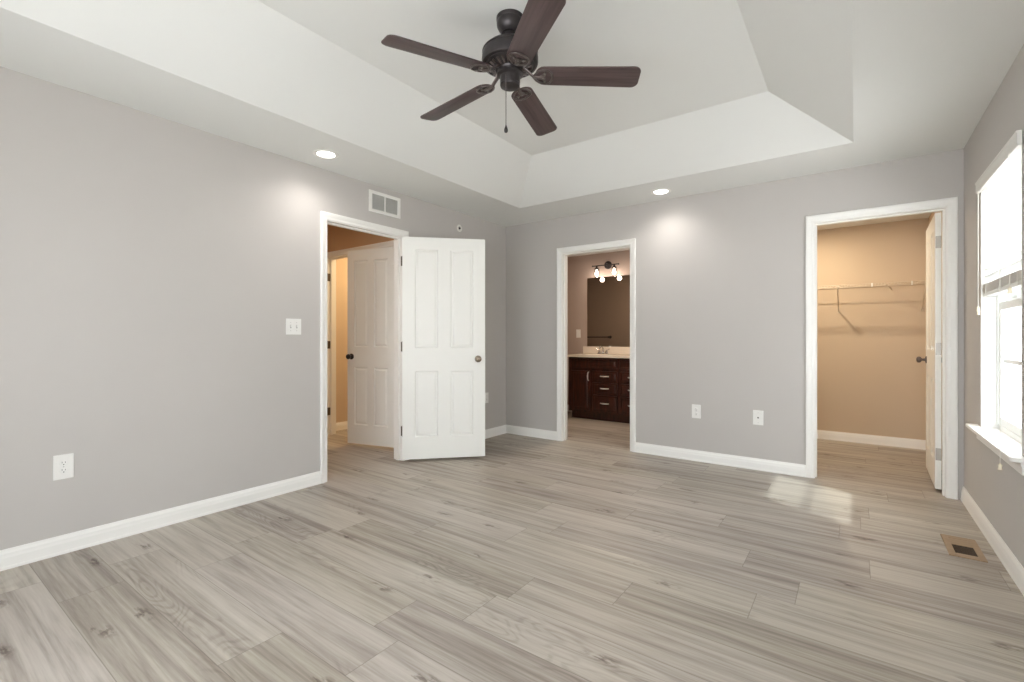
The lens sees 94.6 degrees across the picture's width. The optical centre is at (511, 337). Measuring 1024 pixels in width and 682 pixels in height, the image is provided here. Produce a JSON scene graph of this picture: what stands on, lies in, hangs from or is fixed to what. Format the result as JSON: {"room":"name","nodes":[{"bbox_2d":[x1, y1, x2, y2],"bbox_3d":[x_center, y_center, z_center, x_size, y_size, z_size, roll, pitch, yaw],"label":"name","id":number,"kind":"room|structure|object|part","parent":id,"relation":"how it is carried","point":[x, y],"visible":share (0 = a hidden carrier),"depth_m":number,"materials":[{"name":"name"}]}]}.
{"room":"empty bedroom","nodes":[
{"label":"empty bedroom","id":0,"kind":"room"},
{"bbox_2d":[0,66,505,549],"bbox_3d":[-1.626,-0.095,3.559,0.115,2.440,5.365,0,0,36],"label":"wall","id":1,"kind":"structure","parent":0,"point":[153,269],"depth_m":2.77,"materials":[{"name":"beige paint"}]},
{"bbox_2d":[53,453,73,480],"bbox_3d":[-2.342,0.673,2.467,0.008,0.128,0.080,0,0,36],"label":"electrical outlet","id":2,"kind":"object","parent":1,"relation":"attached to","point":[63,465],"visible":1,"depth_m":2.46,"materials":[{"name":"white plastic"}]},
{"bbox_2d":[59,467,67,473],"bbox_3d":[-2.341,0.692,2.466,0.003,0.034,0.034,0,0,36],"label":"receptacle","id":3,"kind":"object","parent":2,"relation":"attached to","point":[62,470],"depth_m":2.46,"materials":[{"name":"white plastic"}]},
{"bbox_2d":[59,460,67,465],"bbox_3d":[-2.341,0.653,2.466,0.003,0.034,0.034,0,0,36],"label":"receptacle","id":4,"kind":"object","parent":2,"relation":"attached to","point":[61,462],"depth_m":2.46,"materials":[{"name":"white plastic"}]},
{"bbox_2d":[0,471,320,570],"bbox_3d":[-2.313,1.077,2.500,0.017,0.096,2.843,0,0,36],"label":"baseboard","id":5,"kind":"structure","parent":1,"relation":"attached to","point":[13,557],"depth_m":2.73,"materials":[{"name":"white paint"}]},
{"bbox_2d":[286,318,300,334],"bbox_3d":[-1.605,-0.083,3.477,0.016,0.117,0.117,0,0,36],"label":"light switch","id":6,"kind":"object","parent":1,"relation":"attached to","point":[293,326],"visible":1,"depth_m":3.48,"materials":[{"name":"white plastic"}]},
{"bbox_2d":[320,211,408,483],"bbox_3d":[-1.272,0.071,4.047,0.151,2.107,0.884,0,0,36],"label":"door frame","id":7,"kind":"structure","parent":1,"relation":"attached to","point":[326,218],"depth_m":3.87,"materials":[{"name":"white paint"}]},
{"bbox_2d":[369,189,400,218],"bbox_3d":[-1.117,-1.174,4.157,0.008,0.184,0.344,0,0,36],"label":"air vent","id":8,"kind":"object","parent":1,"relation":"in","point":[381,203],"visible":1,"depth_m":4.15,"materials":[{"name":"white metal"}]},
{"bbox_2d":[401,236,485,459],"bbox_3d":[-0.627,0.092,4.353,0.776,2.018,0.168,0,0,-10],"label":"door","id":9,"kind":"structure","parent":1,"relation":"in","point":[443,342],"depth_m":4.33,"materials":[{"name":"white paint"}]},
{"bbox_3d":[-0.309,0.195,4.358,0.062,0.062,0.066,0,0,-10],"label":"knob","id":10,"kind":"part","parent":9,"relation":"part of","materials":[{"name":"silver metal"}]},
{"bbox_2d":[409,425,505,459],"bbox_3d":[-0.512,1.077,4.982,0.017,0.096,1.523,0,0,36],"label":"baseboard","id":11,"kind":"structure","parent":1,"relation":"attached to","point":[499,430],"depth_m":5.42,"materials":[{"name":"white paint"}]},
{"bbox_2d":[485,393,487,402],"bbox_3d":[-0.287,0.673,5.301,0.008,0.116,0.072,0,0,36],"label":"electrical outlet","id":12,"kind":"object","parent":1,"relation":"attached to","point":[486,394],"visible":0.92,"depth_m":5.30,"materials":[{"name":"white plastic"}]},
{"bbox_2d":[336,258,347,422],"bbox_3d":[-1.879,-0.095,6.161,0.100,2.440,1.220,0,0,36],"label":"wall","id":13,"kind":"structure","parent":0,"point":[341,264],"depth_m":5.79,"materials":[{"name":"beige paint"}]},
{"bbox_2d":[336,421,347,430],"bbox_3d":[-1.832,1.077,6.127,0.017,0.096,1.220,0,0,36],"label":"baseboard","id":14,"kind":"structure","parent":13,"relation":"attached to","point":[340,425],"depth_m":5.78,"materials":[{"name":"white paint"}]},
{"bbox_2d":[327,225,393,251],"bbox_3d":[-1.921,-0.095,5.367,2.485,2.440,0.115,0,0,36],"label":"wall","id":15,"kind":"structure","parent":0,"point":[338,238],"depth_m":5.22,"materials":[{"name":"brown paint"}]},
{"bbox_2d":[327,240,393,434],"bbox_3d":[-1.621,0.071,5.138,1.315,2.107,0.133,0,0,36],"label":"door frame","id":16,"kind":"structure","parent":15,"relation":"attached to","point":[332,256],"depth_m":5.48,"materials":[{"name":"white paint"}]},
{"bbox_2d":[327,273,329,414],"bbox_3d":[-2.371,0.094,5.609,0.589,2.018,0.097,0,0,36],"label":"door hinge","id":17,"kind":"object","parent":16,"relation":"attached to","point":[328,275],"depth_m":5.46,"materials":[{"name":"white paint"}]},
{"bbox_2d":[346,247,393,447],"bbox_3d":[-1.442,0.094,4.872,0.609,2.018,0.168,0,0,22],"label":"door","id":18,"kind":"structure","parent":15,"relation":"in","point":[370,356],"depth_m":4.86,"materials":[{"name":"white paint"}]},
{"bbox_3d":[-1.694,0.195,4.920,0.062,0.062,0.066,0,0,22],"label":"knob","id":19,"kind":"part","parent":18,"relation":"part of","materials":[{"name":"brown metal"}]},
{"bbox_2d":[0,411,1023,681],"bbox_3d":[-0.428,1.155,3.818,6.721,0.060,7.510,0,0,36],"label":"floor","id":20,"kind":"structure","parent":0,"point":[585,556],"depth_m":2.20,"materials":[{"name":"wood"}]},
{"bbox_2d":[569,357,629,422],"bbox_3d":[1.554,0.696,6.418,1.525,0.858,0.562,0,0,36],"label":"vanity cabinet","id":21,"kind":"object","parent":20,"relation":"on","point":[599,388],"visible":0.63,"depth_m":6.39,"materials":[{"name":"brown wood"}]},
{"bbox_3d":[0.950,0.724,6.568,0.293,0.542,0.022,0,0,36],"label":"cabinet door","id":22,"kind":"part","parent":21,"relation":"part of","materials":[{"name":"brown wood"}]},
{"bbox_2d":[568,354,629,357],"bbox_3d":[1.558,0.251,6.425,1.585,0.030,0.553,0,0,36],"label":"countertop","id":23,"kind":"structure","parent":21,"relation":"on","point":[569,355],"depth_m":6.41,"materials":[{"name":"stone"}]},
{"bbox_2d":[597,346,608,353],"bbox_3d":[1.310,0.173,6.827,0.160,0.124,0.160,0,0,-9],"label":"bathroom faucet","id":24,"kind":"object","parent":23,"relation":"on","point":[599,351],"visible":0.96,"depth_m":6.82,"materials":[{"name":"silver metal"}]},
{"bbox_3d":[1.247,0.886,6.352,0.356,0.218,0.022,0,0,36],"label":"drawer","id":25,"kind":"part","parent":21,"relation":"part of","materials":[{"name":"brown wood"}]},
{"bbox_3d":[1.247,0.685,6.352,0.356,0.156,0.022,0,0,36],"label":"drawer","id":26,"kind":"part","parent":21,"relation":"part of","materials":[{"name":"brown wood"}]},
{"bbox_3d":[1.247,0.521,6.352,0.356,0.144,0.022,0,0,36],"label":"drawer","id":27,"kind":"part","parent":21,"relation":"part of","materials":[{"name":"brown wood"}]},
{"bbox_3d":[1.566,0.886,6.121,0.355,0.218,0.022,0,0,36],"label":"drawer","id":28,"kind":"part","parent":21,"relation":"part of","materials":[{"name":"brown wood"}]},
{"bbox_3d":[1.566,0.685,6.121,0.355,0.156,0.022,0,0,36],"label":"drawer","id":29,"kind":"part","parent":21,"relation":"part of","materials":[{"name":"brown wood"}]},
{"bbox_3d":[1.566,0.521,6.121,0.355,0.144,0.022,0,0,36],"label":"drawer","id":30,"kind":"part","parent":21,"relation":"part of","materials":[{"name":"brown wood"}]},
{"bbox_2d":[940,534,987,562],"bbox_3d":[2.415,1.122,2.532,0.144,0.006,0.317,0,0,36],"label":"floor vent","id":31,"kind":"object","parent":20,"relation":"in","point":[961,547],"visible":1,"depth_m":2.52,"materials":[{"name":"brown metal"}]},
{"bbox_3d":[2.457,1.122,2.588,0.086,0.004,0.097,0,0,36],"label":"damper plate","id":32,"kind":"part","parent":31,"relation":"part of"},
{"bbox_2d":[0,0,1023,226],"bbox_3d":[-0.010,-1.503,2.316,4.061,0.375,5.350,0,0,36],"label":"ceiling","id":33,"kind":"structure","parent":0,"point":[728,94],"depth_m":2.69,"materials":[{"name":"white paint"}]},
{"bbox_2d":[313,149,338,158],"bbox_3d":[-1.331,-1.312,3.379,0.176,0.006,0.176,0,0,36],"label":"recessed light","id":34,"kind":"object","parent":33,"relation":"in","point":[322,153],"visible":1,"depth_m":3.37,"materials":[{"name":"white paint"}]},
{"bbox_2d":[381,0,640,135],"bbox_3d":[-0.035,-1.309,2.410,1.207,0.602,1.241,0,0,36],"label":"ceiling fan","id":35,"kind":"object","parent":33,"relation":"hanging from","point":[511,56],"visible":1,"depth_m":2.32,"materials":[{"name":"brown wood"}]},
{"bbox_3d":[-0.334,-1.303,2.174,0.516,0.034,0.134,-3,2,-32],"label":"blade","id":36,"kind":"part","parent":35,"relation":"part of","materials":[{"name":"brown wood"}]},
{"bbox_3d":[-0.305,-1.303,2.624,0.516,0.034,0.134,-4,-2,40],"label":"blade","id":37,"kind":"part","parent":35,"relation":"part of","materials":[{"name":"brown wood"}]},
{"bbox_3d":[0.132,-1.303,2.735,0.134,0.034,0.516,0,-3,22],"label":"blade","id":38,"kind":"part","parent":35,"relation":"part of","materials":[{"name":"brown wood"}]},
{"bbox_3d":[0.085,-1.303,2.007,0.134,0.034,0.516,0,3,-14],"label":"blade","id":39,"kind":"part","parent":35,"relation":"part of","materials":[{"name":"brown wood"}]},
{"bbox_3d":[0.373,-1.303,2.354,0.516,0.034,0.134,3,0,4],"label":"blade","id":40,"kind":"part","parent":35,"relation":"part of","materials":[{"name":"brown wood"}]},
{"bbox_2d":[651,188,670,194],"bbox_3d":[1.338,-1.312,4.244,0.176,0.006,0.176,0,0,36],"label":"recessed light","id":41,"kind":"object","parent":33,"relation":"in","point":[662,191],"visible":1,"depth_m":4.23,"materials":[{"name":"white paint"}]},
{"bbox_2d":[568,250,629,404],"bbox_3d":[1.276,-0.095,7.035,3.300,2.440,0.100,0,0,36],"label":"wall","id":42,"kind":"structure","parent":0,"point":[580,268],"depth_m":7.14,"materials":[{"name":"beige paint"}]},
{"bbox_2d":[576,329,580,337],"bbox_3d":[1.007,-0.065,7.164,0.072,0.125,0.008,0,0,36],"label":"light switch","id":43,"kind":"object","parent":42,"relation":"attached to","point":[578,332],"visible":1,"depth_m":7.16,"materials":[{"name":"white plastic"}]},
{"bbox_2d":[592,261,618,275],"bbox_3d":[1.359,-1.000,6.822,0.414,0.237,0.146,0,0,36],"label":"vanity light","id":44,"kind":"object","parent":42,"relation":"attached to","point":[608,264],"visible":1,"depth_m":6.85,"materials":[{"name":"white glass"}]},
{"bbox_2d":[583,346,629,354],"bbox_3d":[1.714,0.181,6.639,1.585,0.108,0.022,0,0,36],"label":"backsplash","id":45,"kind":"structure","parent":42,"relation":"attached to","point":[586,349],"depth_m":6.85,"materials":[{"name":"stone"}]},
{"bbox_2d":[587,275,629,346],"bbox_3d":[1.740,-0.383,6.630,1.516,1.020,0.009,0,0,36],"label":"wall mirror","id":46,"kind":"object","parent":42,"relation":"attached to","point":[608,298],"visible":0.36,"depth_m":6.87,"materials":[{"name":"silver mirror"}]},
{"bbox_2d":[568,248,629,256],"bbox_3d":[0.751,-1.260,6.313,3.300,0.030,1.885,0,0,36],"label":"ceiling","id":47,"kind":"structure","parent":0,"point":[626,248],"depth_m":6.89,"materials":[{"name":"white paint"}]},
{"bbox_2d":[506,148,963,498],"bbox_3d":[1.565,-0.095,4.487,3.961,2.440,0.115,0,0,36],"label":"wall","id":48,"kind":"structure","parent":0,"point":[721,274],"depth_m":4.25,"materials":[{"name":"beige paint"}]},
{"bbox_2d":[506,425,556,440],"bbox_3d":[0.208,1.077,5.390,0.705,0.096,0.017,0,0,36],"label":"baseboard","id":49,"kind":"structure","parent":48,"relation":"attached to","point":[517,430],"depth_m":5.37,"materials":[{"name":"white paint"}]},
{"bbox_2d":[557,238,635,451],"bbox_3d":[0.889,0.071,4.966,0.895,2.107,0.133,0,0,36],"label":"door frame","id":50,"kind":"structure","parent":48,"relation":"attached to","point":[562,253],"depth_m":5.15,"materials":[{"name":"white paint"}]},
{"bbox_2d":[692,404,700,418],"bbox_3d":[1.686,0.673,4.324,0.078,0.124,0.008,0,0,36],"label":"electrical outlet","id":51,"kind":"object","parent":48,"relation":"attached to","point":[696,409],"visible":1,"depth_m":4.32,"materials":[{"name":"white plastic"}]},
{"bbox_2d":[635,442,805,476],"bbox_3d":[1.797,1.077,4.238,1.429,0.096,0.017,0,0,36],"label":"baseboard","id":52,"kind":"structure","parent":48,"relation":"attached to","point":[787,468],"depth_m":4.17,"materials":[{"name":"white paint"}]},
{"bbox_2d":[753,410,762,424],"bbox_3d":[2.095,0.680,4.022,0.080,0.124,0.016,0,0,36],"label":"outlet","id":53,"kind":"object","parent":48,"relation":"attached to","point":[757,415],"visible":1,"depth_m":4.03,"materials":[{"name":"white plastic"}]},
{"bbox_2d":[806,197,957,499],"bbox_3d":[2.773,0.071,3.600,0.901,2.107,0.133,0,0,36],"label":"door frame","id":54,"kind":"structure","parent":48,"relation":"attached to","point":[948,206],"depth_m":3.38,"materials":[{"name":"white paint"}]},
{"bbox_2d":[916,212,941,488],"bbox_3d":[3.337,0.094,3.744,0.168,2.018,0.761,0,0,37],"label":"door","id":55,"kind":"structure","parent":48,"relation":"in","point":[933,359],"depth_m":3.49,"materials":[{"name":"white paint"}]},
{"bbox_3d":[3.489,0.185,4.026,0.066,0.062,0.062,0,0,37],"label":"knob","id":56,"kind":"part","parent":55,"relation":"part of","materials":[{"name":"brown metal"}]},
{"bbox_2d":[817,218,928,439],"bbox_3d":[3.386,-0.095,5.380,2.061,2.440,0.100,0,0,36],"label":"wall","id":57,"kind":"structure","parent":0,"point":[871,381],"depth_m":5.01,"materials":[{"name":"beige paint"}]},
{"bbox_2d":[817,430,925,449],"bbox_3d":[3.388,1.077,5.307,1.949,0.096,0.017,0,0,36],"label":"baseboard","id":58,"kind":"structure","parent":57,"relation":"attached to","point":[821,434],"depth_m":4.99,"materials":[{"name":"white paint"}]},
{"bbox_2d":[817,280,925,312],"bbox_3d":[3.300,-0.412,5.186,1.930,0.283,0.318,0,0,36],"label":"wire shelf","id":59,"kind":"object","parent":57,"relation":"attached to","point":[911,282],"visible":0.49,"depth_m":4.79,"materials":[{"name":"white metal"}]},
{"bbox_3d":[3.299,-0.533,5.184,1.930,0.034,0.306,0,0,36],"label":"rail","id":60,"kind":"part","parent":59,"relation":"part of","materials":[{"name":"beige plastic"}]},
{"bbox_2d":[817,213,930,229],"bbox_3d":[2.892,-1.220,4.699,2.061,0.030,1.785,0,0,36],"label":"ceiling","id":61,"kind":"structure","parent":0,"point":[925,215],"depth_m":4.89,"materials":[{"name":"white paint"}]},
{"bbox_2d":[929,44,1023,567],"bbox_3d":[2.269,-0.095,1.960,0.172,2.440,7.350,0,0,36],"label":"wall","id":62,"kind":"structure","parent":0,"point":[999,494],"depth_m":2.74,"materials":[{"name":"beige paint"}]},
{"bbox_2d":[960,486,1023,595],"bbox_3d":[1.586,1.077,1.158,0.017,0.096,5.250,0,0,36],"label":"baseboard","id":63,"kind":"structure","parent":62,"relation":"attached to","point":[1008,559],"depth_m":2.48,"materials":[{"name":"white paint"}]},
{"bbox_2d":[965,423,1023,475],"bbox_3d":[2.562,0.570,2.478,0.125,0.080,1.044,0,0,36],"label":"window sill","id":64,"kind":"structure","parent":62,"relation":"attached to","point":[1007,448],"depth_m":2.39,"materials":[{"name":"white paint"}]},
{"bbox_2d":[981,145,1021,454],"bbox_3d":[2.614,-0.202,2.439,0.145,1.467,0.856,0,0,36],"label":"window","id":65,"kind":"structure","parent":62,"relation":"in","point":[1007,304],"depth_m":2.75,"materials":[{"name":"white plastic"}]},
{"bbox_2d":[975,130,1021,469],"bbox_3d":[2.545,-0.162,2.482,0.134,1.543,0.900,0,0,36],"label":"window blind","id":66,"kind":"object","parent":65,"relation":"attached to","point":[1001,180],"visible":1,"depth_m":2.45,"materials":[{"name":"white plastic"}]},
{"bbox_3d":[2.764,-0.519,2.800,0.002,0.703,0.003,0,0,36],"label":"pull cord","id":67,"kind":"part","parent":66,"relation":"part of","materials":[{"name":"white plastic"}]},
{"bbox_3d":[2.773,-0.560,2.730,0.053,0.630,0.002,0,0,36],"label":"ladder cord","id":68,"kind":"part","parent":66,"relation":"part of","materials":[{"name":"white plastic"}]},
{"bbox_3d":[2.582,-0.560,2.468,0.053,0.630,0.002,0,0,36],"label":"ladder cord","id":69,"kind":"part","parent":66,"relation":"part of","materials":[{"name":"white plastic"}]},
{"bbox_3d":[2.580,-0.253,2.465,0.048,0.020,0.816,0,0,36],"label":"rail","id":70,"kind":"part","parent":66,"relation":"part of","materials":[{"name":"white plastic"}]},
{"bbox_3d":[2.295,-0.145,2.201,0.084,1.450,0.003,0,0,-23],"label":"pull cord","id":71,"kind":"part","parent":66,"relation":"part of","materials":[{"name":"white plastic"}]},
{"bbox_3d":[2.343,-0.555,2.224,0.002,0.630,0.003,0,0,36],"label":"pull cord","id":72,"kind":"part","parent":66,"relation":"part of","materials":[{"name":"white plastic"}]},
{"bbox_3d":[2.654,-0.540,2.411,0.030,0.730,0.796,0,0,36],"label":"sash","id":73,"kind":"part","parent":65,"relation":"part of","materials":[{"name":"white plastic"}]}
]}

